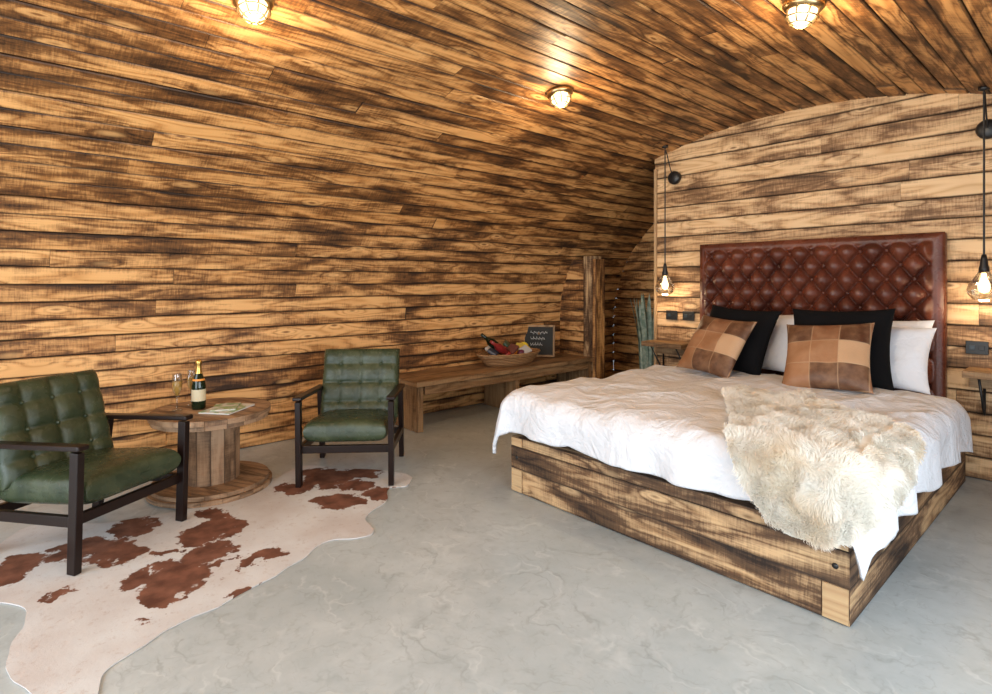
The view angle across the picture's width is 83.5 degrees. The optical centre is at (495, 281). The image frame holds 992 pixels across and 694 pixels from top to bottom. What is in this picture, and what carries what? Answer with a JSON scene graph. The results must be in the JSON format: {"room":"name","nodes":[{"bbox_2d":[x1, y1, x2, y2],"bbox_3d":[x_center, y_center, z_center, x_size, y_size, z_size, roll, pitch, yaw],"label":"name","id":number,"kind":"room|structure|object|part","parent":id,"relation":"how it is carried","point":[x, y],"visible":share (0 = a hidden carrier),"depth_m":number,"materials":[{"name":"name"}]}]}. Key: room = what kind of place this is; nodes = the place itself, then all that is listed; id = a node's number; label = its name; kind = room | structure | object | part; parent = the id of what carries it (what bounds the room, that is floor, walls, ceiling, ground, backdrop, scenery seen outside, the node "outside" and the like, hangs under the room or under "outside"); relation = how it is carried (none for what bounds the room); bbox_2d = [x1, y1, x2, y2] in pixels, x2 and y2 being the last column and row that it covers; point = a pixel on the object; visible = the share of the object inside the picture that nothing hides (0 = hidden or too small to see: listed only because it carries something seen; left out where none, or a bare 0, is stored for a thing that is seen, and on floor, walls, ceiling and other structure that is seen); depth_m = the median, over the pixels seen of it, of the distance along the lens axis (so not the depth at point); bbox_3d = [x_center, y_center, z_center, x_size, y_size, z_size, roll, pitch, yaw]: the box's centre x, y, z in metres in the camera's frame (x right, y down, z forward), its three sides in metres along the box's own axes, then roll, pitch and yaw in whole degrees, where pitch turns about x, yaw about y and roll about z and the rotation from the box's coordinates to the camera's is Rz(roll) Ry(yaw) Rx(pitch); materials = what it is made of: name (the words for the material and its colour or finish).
{"room":"hotel room","nodes":[
{"label":"hotel room","id":0,"kind":"room"},
{"bbox_2d":[0,194,636,450],"bbox_3d":[-1.473,0.390,4.822,8.600,1.920,0.491,0,0,-42],"label":"wall","id":1,"kind":"structure","parent":0,"point":[133,295],"depth_m":4.45,"materials":[{"name":"brown wood"}]},
{"bbox_2d":[0,0,991,243],"bbox_3d":[0.342,-1.029,2.778,8.600,1.041,5.130,0,0,-42],"label":"ceiling","id":2,"kind":"structure","parent":0,"point":[437,114],"depth_m":3.48,"materials":[{"name":"brown wood"}]},
{"bbox_2d":[231,0,273,24],"bbox_3d":[-1.162,-1.304,2.657,0.190,0.140,0.189,0,0,-25],"label":"light","id":3,"kind":"object","parent":2,"relation":"attached to","point":[252,11],"visible":1,"depth_m":2.62,"materials":[{"name":"white glass"}]},
{"bbox_3d":[-1.154,-1.287,2.648,0.132,0.073,0.132,0,-12,-42],"label":"globe","id":4,"kind":"part","parent":3,"relation":"part of","materials":[{"name":"white glass"}]},
{"bbox_2d":[546,85,572,108],"bbox_3d":[0.459,-1.317,4.002,0.190,0.138,0.190,0,0,-25],"label":"light","id":5,"kind":"object","parent":2,"relation":"attached to","point":[559,96],"visible":1,"depth_m":3.94,"materials":[{"name":"white glass"}]},
{"bbox_3d":[0.466,-1.301,3.994,0.132,0.073,0.132,0,-11,-42],"label":"globe","id":6,"kind":"part","parent":5,"relation":"part of","materials":[{"name":"white glass"}]},
{"bbox_2d":[655,145,680,294],"bbox_3d":[1.673,-0.598,5.417,0.275,1.447,0.184,0,0,-42],"label":"pendant lamp","id":7,"kind":"object","parent":2,"relation":"hanging from","point":[674,177],"visible":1,"depth_m":5.38,"materials":[{"name":"black metal"}]},
{"bbox_3d":[1.637,0.028,5.385,0.179,0.195,0.184,0,0,-42],"label":"lamp shade","id":8,"kind":"part","parent":7,"relation":"part of","materials":[{"name":"clear glass"}]},
{"bbox_3d":[1.637,-0.726,5.385,0.011,1.152,0.012,0,0,-42],"label":"cord","id":9,"kind":"part","parent":7,"relation":"part of","materials":[{"name":"black metal"}]},
{"bbox_3d":[1.637,0.007,5.385,0.066,0.135,0.066,0,0,-42],"label":"bulb","id":10,"kind":"part","parent":7,"relation":"part of","materials":[{"name":"white glass"}]},
{"bbox_2d":[782,0,825,29],"bbox_3d":[1.518,-1.322,2.741,0.190,0.138,0.190,0,0,-25],"label":"light","id":11,"kind":"object","parent":2,"relation":"attached to","point":[800,14],"visible":1,"depth_m":2.70,"materials":[{"name":"white glass"}]},
{"bbox_3d":[1.511,-1.306,2.749,0.132,0.073,0.132,0,10,-42],"label":"globe","id":12,"kind":"part","parent":11,"relation":"part of","materials":[{"name":"white glass"}]},
{"bbox_2d":[966,86,991,300],"bbox_3d":[3.227,-0.576,3.667,0.275,1.402,0.184,0,0,-42],"label":"pendant lamp","id":13,"kind":"object","parent":2,"relation":"hanging from","point":[983,130],"visible":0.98,"depth_m":3.63,"materials":[{"name":"black metal"}]},
{"bbox_3d":[3.191,0.028,3.635,0.179,0.195,0.184,0,0,-42],"label":"lamp shade","id":14,"kind":"part","parent":13,"relation":"part of","materials":[{"name":"clear glass"}]},
{"bbox_3d":[3.191,-0.703,3.635,0.011,1.107,0.012,0,0,-42],"label":"cord","id":15,"kind":"part","parent":13,"relation":"part of","materials":[{"name":"black metal"}]},
{"bbox_3d":[3.191,0.007,3.635,0.066,0.135,0.066,0,0,-42],"label":"bulb","id":16,"kind":"part","parent":13,"relation":"part of","materials":[{"name":"white glass"}]},
{"bbox_3d":[3.248,-1.141,3.686,0.154,0.227,0.010,0,0,-42],"label":"feed cord","id":17,"kind":"part","parent":13,"relation":"part of","materials":[{"name":"black metal"}]},
{"bbox_2d":[0,403,991,693],"bbox_3d":[0.342,1.400,2.778,8.800,0.100,5.860,0,0,-42],"label":"floor","id":18,"kind":"structure","parent":0,"point":[464,581],"depth_m":2.26,"materials":[{"name":"concrete"}]},
{"bbox_2d":[0,465,411,693],"bbox_3d":[-1.582,1.346,3.078,1.724,0.005,2.343,0,0,28],"label":"cowhide rug","id":19,"kind":"object","parent":18,"relation":"on","point":[140,578],"visible":0.86,"depth_m":2.63,"materials":[{"name":"white fur"}]},
{"bbox_2d":[0,369,192,575],"bbox_3d":[-2.172,0.928,2.936,0.774,0.832,0.658,0,0,16],"label":"armchair","id":20,"kind":"object","parent":19,"relation":"on","point":[57,446],"visible":1,"depth_m":2.83,"materials":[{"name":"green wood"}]},
{"bbox_3d":[-2.405,1.133,3.003,0.030,0.050,0.600,0,0,16],"label":"rail","id":21,"kind":"part","parent":20,"relation":"part of","materials":[{"name":"black wood"}]},
{"bbox_3d":[-2.219,1.117,2.637,0.600,0.050,0.028,-3,-1,16],"label":"rail","id":22,"kind":"part","parent":20,"relation":"part of","materials":[{"name":"black wood"}]},
{"bbox_3d":[-2.200,0.776,2.632,0.660,0.026,0.058,-3,-1,16],"label":"armrest","id":23,"kind":"part","parent":20,"relation":"part of","materials":[{"name":"black wood"}]},
{"bbox_2d":[0,369,113,490],"bbox_3d":[-2.391,0.765,2.999,0.130,0.520,0.570,-18,-5,15],"label":"cushion","id":24,"kind":"object","parent":20,"relation":"on","point":[66,407],"depth_m":2.94,"materials":[{"name":"green leather"}]},
{"bbox_3d":[-1.931,1.062,2.554,0.050,0.560,0.036,2,1,16],"label":"leg","id":25,"kind":"part","parent":20,"relation":"part of","materials":[{"name":"black wood"}]},
{"bbox_2d":[0,447,180,504],"bbox_3d":[-2.113,0.999,2.919,0.600,0.167,0.536,-5,-1,16],"label":"seat cushion","id":26,"kind":"object","parent":20,"relation":"on","point":[108,471],"depth_m":2.75,"materials":[{"name":"green leather"}]},
{"bbox_3d":[-2.327,1.060,3.293,0.050,0.570,0.036,9,3,16],"label":"leg","id":27,"kind":"part","parent":20,"relation":"part of","materials":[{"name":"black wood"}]},
{"bbox_3d":[-1.867,1.103,2.848,0.030,0.050,0.600,0,0,16],"label":"rail","id":28,"kind":"part","parent":20,"relation":"part of","materials":[{"name":"black wood"}]},
{"bbox_3d":[-2.034,0.776,3.208,0.660,0.026,0.058,-3,-1,16],"label":"armrest","id":29,"kind":"part","parent":20,"relation":"part of","materials":[{"name":"black wood"}]},
{"bbox_3d":[-2.053,1.117,3.214,0.600,0.050,0.028,-3,-1,16],"label":"rail","id":30,"kind":"part","parent":20,"relation":"part of","materials":[{"name":"black wood"}]},
{"bbox_3d":[-1.765,1.062,3.131,0.050,0.560,0.036,2,1,16],"label":"leg","id":31,"kind":"part","parent":20,"relation":"part of","materials":[{"name":"black wood"}]},
{"bbox_2d":[145,397,271,508],"bbox_3d":[-1.872,1.088,3.660,0.740,0.508,0.737,0,0,23],"label":"table","id":32,"kind":"object","parent":19,"relation":"on","point":[217,475],"visible":0.77,"depth_m":3.50,"materials":[{"name":"brown wood"}]},
{"bbox_2d":[172,380,182,410],"bbox_3d":[-2.064,0.714,3.597,0.064,0.234,0.064,0,0,-42],"label":"champagne flute","id":33,"kind":"object","parent":32,"relation":"on","point":[176,385],"visible":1,"depth_m":3.58,"materials":[{"name":"clear glass"}]},
{"bbox_2d":[186,376,193,403],"bbox_3d":[-2.064,0.714,3.771,0.064,0.234,0.064,0,0,-42],"label":"champagne flute","id":34,"kind":"object","parent":32,"relation":"on","point":[189,379],"visible":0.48,"depth_m":3.75,"materials":[{"name":"clear glass"}]},
{"bbox_2d":[191,359,205,409],"bbox_3d":[-1.954,0.670,3.654,0.086,0.324,0.086,0,0,-42],"label":"champagne bottle","id":35,"kind":"object","parent":32,"relation":"on","point":[198,388],"visible":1,"depth_m":3.63,"materials":[{"name":"green glass"}]},
{"bbox_2d":[198,402,254,414],"bbox_3d":[-1.765,0.823,3.634,0.236,0.017,0.282,0,0,8],"label":"magazine","id":36,"kind":"object","parent":32,"relation":"on","point":[224,408],"visible":1,"depth_m":3.58,"materials":[{"name":"white paper"}]},
{"bbox_2d":[292,348,404,487],"bbox_3d":[-1.012,0.928,3.994,0.658,0.832,0.774,0,0,-3],"label":"armchair","id":37,"kind":"object","parent":19,"relation":"on","point":[360,395],"visible":1,"depth_m":4.11,"materials":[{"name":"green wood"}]},
{"bbox_3d":[-1.292,1.062,3.640,0.036,0.560,0.050,0,2,-3],"label":"leg","id":38,"kind":"part","parent":37,"relation":"part of","materials":[{"name":"black wood"}]},
{"bbox_3d":[-1.308,0.776,3.920,0.058,0.026,0.660,0,-3,-3],"label":"armrest","id":39,"kind":"part","parent":37,"relation":"part of","materials":[{"name":"black wood"}]},
{"bbox_3d":[-1.310,1.117,3.940,0.028,0.050,0.600,0,-3,-3],"label":"rail","id":40,"kind":"part","parent":37,"relation":"part of","materials":[{"name":"black wood"}]},
{"bbox_3d":[-1.327,1.060,4.224,0.036,0.570,0.050,0,9,-3],"label":"leg","id":41,"kind":"part","parent":37,"relation":"part of","materials":[{"name":"black wood"}]},
{"bbox_3d":[-0.994,1.103,3.678,0.600,0.050,0.030,0,0,-3],"label":"rail","id":42,"kind":"part","parent":37,"relation":"part of","materials":[{"name":"black wood"}]},
{"bbox_2d":[303,409,396,441],"bbox_3d":[-1.009,0.999,3.933,0.536,0.167,0.600,0,-5,-3],"label":"seat cushion","id":43,"kind":"object","parent":37,"relation":"on","point":[332,425],"depth_m":3.65,"materials":[{"name":"green leather"}]},
{"bbox_2d":[320,348,399,416],"bbox_3d":[-1.026,0.765,4.222,0.570,0.520,0.130,0,-17,-3],"label":"cushion","id":44,"kind":"object","parent":37,"relation":"on","point":[352,378],"depth_m":4.18,"materials":[{"name":"green leather"}]},
{"bbox_3d":[-0.693,1.062,3.676,0.036,0.560,0.050,0,2,-3],"label":"leg","id":45,"kind":"part","parent":37,"relation":"part of","materials":[{"name":"black wood"}]},
{"bbox_3d":[-0.710,0.776,3.955,0.058,0.026,0.660,0,-3,-3],"label":"armrest","id":46,"kind":"part","parent":37,"relation":"part of","materials":[{"name":"black wood"}]},
{"bbox_3d":[-0.711,1.117,3.975,0.028,0.050,0.600,0,-3,-3],"label":"rail","id":47,"kind":"part","parent":37,"relation":"part of","materials":[{"name":"black wood"}]},
{"bbox_3d":[-0.728,1.060,4.260,0.036,0.570,0.050,0,9,-3],"label":"leg","id":48,"kind":"part","parent":37,"relation":"part of","materials":[{"name":"black wood"}]},
{"bbox_2d":[395,353,593,432],"bbox_3d":[0.052,1.119,5.951,2.500,0.458,0.555,0,0,-42],"label":"bench","id":49,"kind":"object","parent":18,"relation":"on","point":[498,382],"visible":0.73,"depth_m":5.62,"materials":[{"name":"brown wood"}]},
{"bbox_2d":[477,333,540,366],"bbox_3d":[0.146,0.709,6.041,0.853,0.355,0.453,0,0,-42],"label":"gift basket","id":50,"kind":"object","parent":49,"relation":"on","point":[496,354],"visible":1,"depth_m":5.85,"materials":[{"name":"wicker"}]},
{"bbox_2d":[480,333,501,354],"bbox_3d":[-0.039,0.645,5.876,0.087,0.099,0.359,0,-35,48],"label":"wine bottle","id":51,"kind":"object","parent":50,"relation":"on","point":[486,338],"depth_m":5.82,"materials":[{"name":"green glass"}]},
{"bbox_2d":[490,340,508,354],"bbox_3d":[0.038,0.691,5.822,0.083,0.088,0.324,0,-30,38],"label":"bottle","id":52,"kind":"object","parent":50,"relation":"on","point":[498,347],"depth_m":5.79,"materials":[{"name":"red glass"}]},
{"bbox_2d":[524,325,554,356],"bbox_3d":[0.512,0.701,6.630,0.380,0.377,0.134,0,0,8],"label":"chalkboard sign","id":53,"kind":"object","parent":49,"relation":"on","point":[542,337],"visible":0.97,"depth_m":6.61,"materials":[{"name":"stone"}]},
{"bbox_3d":[0.685,0.699,6.586,0.025,0.380,0.020,0,-12,8],"label":"frame","id":54,"kind":"part","parent":53,"relation":"part of","materials":[{"name":"brown wood"}]},
{"bbox_2d":[560,260,582,355],"bbox_3d":[0.969,0.538,6.891,0.060,1.623,0.420,0,0,-42],"label":"boards","id":55,"kind":"object","parent":18,"relation":"on","point":[571,312],"visible":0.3,"depth_m":6.87,"materials":[{"name":"brown wood"}]},
{"bbox_2d":[583,256,600,377],"bbox_3d":[1.158,0.520,6.678,0.160,1.660,0.150,0,0,-42],"label":"end post","id":56,"kind":"object","parent":18,"relation":"on","point":[587,260],"visible":0.52,"depth_m":6.62,"materials":[{"name":"brown wood"}]},
{"bbox_2d":[593,259,604,378],"bbox_3d":[1.221,0.540,6.607,0.175,1.620,0.050,0,0,-42],"label":"post","id":57,"kind":"object","parent":18,"relation":"on","point":[598,264],"depth_m":6.58,"materials":[{"name":"brown wood"}]},
{"bbox_2d":[630,294,653,368],"bbox_3d":[1.706,0.724,6.358,0.324,1.245,0.369,0,0,-16],"label":"snake plant","id":58,"kind":"object","parent":18,"relation":"on","point":[645,323],"visible":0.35,"depth_m":6.28,"materials":[{"name":"green plant"}]},
{"bbox_2d":[493,365,972,626],"bbox_3d":[1.581,1.006,3.671,2.521,0.680,2.196,0,0,-42],"label":"bed","id":59,"kind":"object","parent":18,"relation":"on","point":[641,455],"visible":0.64,"depth_m":2.88,"materials":[{"name":"white fabric"}]},
{"bbox_2d":[676,315,756,377],"bbox_3d":[1.674,0.485,4.255,0.305,0.442,0.521,0,0,-27],"label":"cushion","id":60,"kind":"object","parent":59,"relation":"on","point":[716,344],"visible":0.97,"depth_m":4.16,"materials":[{"name":"brown leather"}]},
{"bbox_3d":[1.640,1.172,3.686,2.412,0.348,1.925,0,0,-42],"label":"frame","id":61,"kind":"part","parent":59,"relation":"part of","materials":[{"name":"brown wood"}]},
{"bbox_2d":[710,305,780,374],"bbox_3d":[1.875,0.445,4.366,0.285,0.513,0.630,0,0,-34],"label":"cushion","id":62,"kind":"object","parent":59,"relation":"on","point":[750,360],"visible":0.55,"depth_m":4.17,"materials":[{"name":"black fabric"}]},
{"bbox_2d":[762,315,793,371],"bbox_3d":[2.089,0.475,4.449,0.286,0.450,0.701,0,0,-42],"label":"pillow","id":63,"kind":"object","parent":59,"relation":"on","point":[776,353],"visible":0.17,"depth_m":4.25,"materials":[{"name":"white fabric"}]},
{"bbox_2d":[700,232,946,397],"bbox_3d":[2.519,0.390,4.545,0.169,1.480,1.817,0,0,-42],"label":"headboard","id":64,"kind":"object","parent":59,"relation":"attached to","point":[907,273],"visible":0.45,"depth_m":4.31,"materials":[{"name":"leather"}]},
{"bbox_3d":[2.556,0.390,4.578,0.070,1.480,1.817,0,0,-42],"label":"backing panel","id":65,"kind":"part","parent":64,"relation":"part of","materials":[{"name":"wood"}]},
{"bbox_2d":[720,383,927,553],"bbox_3d":[1.538,0.822,2.678,0.847,0.436,1.321,0,0,21],"label":"sheepskin throw","id":66,"kind":"object","parent":59,"relation":"on","point":[818,471],"visible":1,"depth_m":2.27,"materials":[{"name":"beige fur"}]},
{"bbox_2d":[782,323,874,393],"bbox_3d":[2.156,0.485,3.626,0.544,0.450,0.301,0,0,41],"label":"cushion","id":67,"kind":"object","parent":59,"relation":"on","point":[836,357],"visible":0.99,"depth_m":3.56,"materials":[{"name":"brown leather"}]},
{"bbox_2d":[793,308,895,390],"bbox_3d":[2.341,0.440,3.790,0.641,0.531,0.283,0,0,43],"label":"cushion","id":68,"kind":"object","parent":59,"relation":"on","point":[880,368],"visible":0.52,"depth_m":3.66,"materials":[{"name":"black fabric"}]},
{"bbox_2d":[890,327,936,394],"bbox_3d":[2.601,0.505,3.847,0.281,0.424,0.682,0,0,-42],"label":"pillow","id":69,"kind":"object","parent":59,"relation":"on","point":[909,347],"visible":0.44,"depth_m":3.64,"materials":[{"name":"white fabric"}]},
{"bbox_2d":[892,320,934,389],"bbox_3d":[2.708,0.490,4.009,0.259,0.456,0.700,0,0,-42],"label":"pillow","id":70,"kind":"object","parent":59,"relation":"on","point":[903,324],"visible":0.14,"depth_m":3.84,"materials":[{"name":"white fabric"}]},
{"bbox_2d":[613,224,653,374],"bbox_3d":[3.593,-0.087,5.664,0.105,2.873,5.760,0,0,-42],"label":"wall","id":71,"kind":"structure","parent":0,"point":[637,276],"depth_m":7.56,"materials":[{"name":"brown wood"}]},
{"bbox_2d":[655,93,991,480],"bbox_3d":[3.061,-0.074,4.155,0.104,2.848,4.210,0,0,-42],"label":"wall","id":72,"kind":"structure","parent":0,"point":[909,163],"depth_m":4.37,"materials":[{"name":"brown wood"}]},
{"bbox_2d":[654,169,656,364],"bbox_3d":[1.628,0.100,5.674,0.020,2.500,0.030,0,0,-42],"label":"trim","id":73,"kind":"structure","parent":72,"relation":"attached to","point":[655,170],"depth_m":5.66,"materials":[{"name":"brown wood"}]},
{"bbox_2d":[641,339,688,365],"bbox_3d":[1.680,0.744,5.417,0.285,0.322,0.430,0,0,-42],"label":"shelf","id":74,"kind":"object","parent":72,"relation":"attached to","point":[670,347],"visible":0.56,"depth_m":5.43,"materials":[{"name":"brown wood"}]},
{"bbox_2d":[666,310,676,319],"bbox_3d":[1.749,0.330,5.537,0.018,0.090,0.120,0,0,-42],"label":"wall socket","id":75,"kind":"object","parent":72,"relation":"attached to","point":[671,315],"depth_m":5.54,"materials":[{"name":"black plastic"}]},
{"bbox_2d":[683,311,693,320],"bbox_3d":[1.868,0.330,5.403,0.018,0.090,0.120,0,0,-42],"label":"wall socket","id":76,"kind":"object","parent":72,"relation":"attached to","point":[687,315],"depth_m":5.40,"materials":[{"name":"black plastic"}]},
{"bbox_2d":[962,367,991,415],"bbox_3d":[3.330,0.744,3.558,0.285,0.322,0.500,0,0,-42],"label":"shelf","id":77,"kind":"object","parent":72,"relation":"attached to","point":[979,377],"visible":1,"depth_m":3.70,"materials":[{"name":"brown wood"}]},
{"bbox_2d":[966,341,988,354],"bbox_3d":[3.289,0.450,3.803,0.018,0.090,0.120,0,0,-42],"label":"wall socket","id":78,"kind":"object","parent":72,"relation":"attached to","point":[972,347],"depth_m":3.80,"materials":[{"name":"grey plastic"}]}
]}

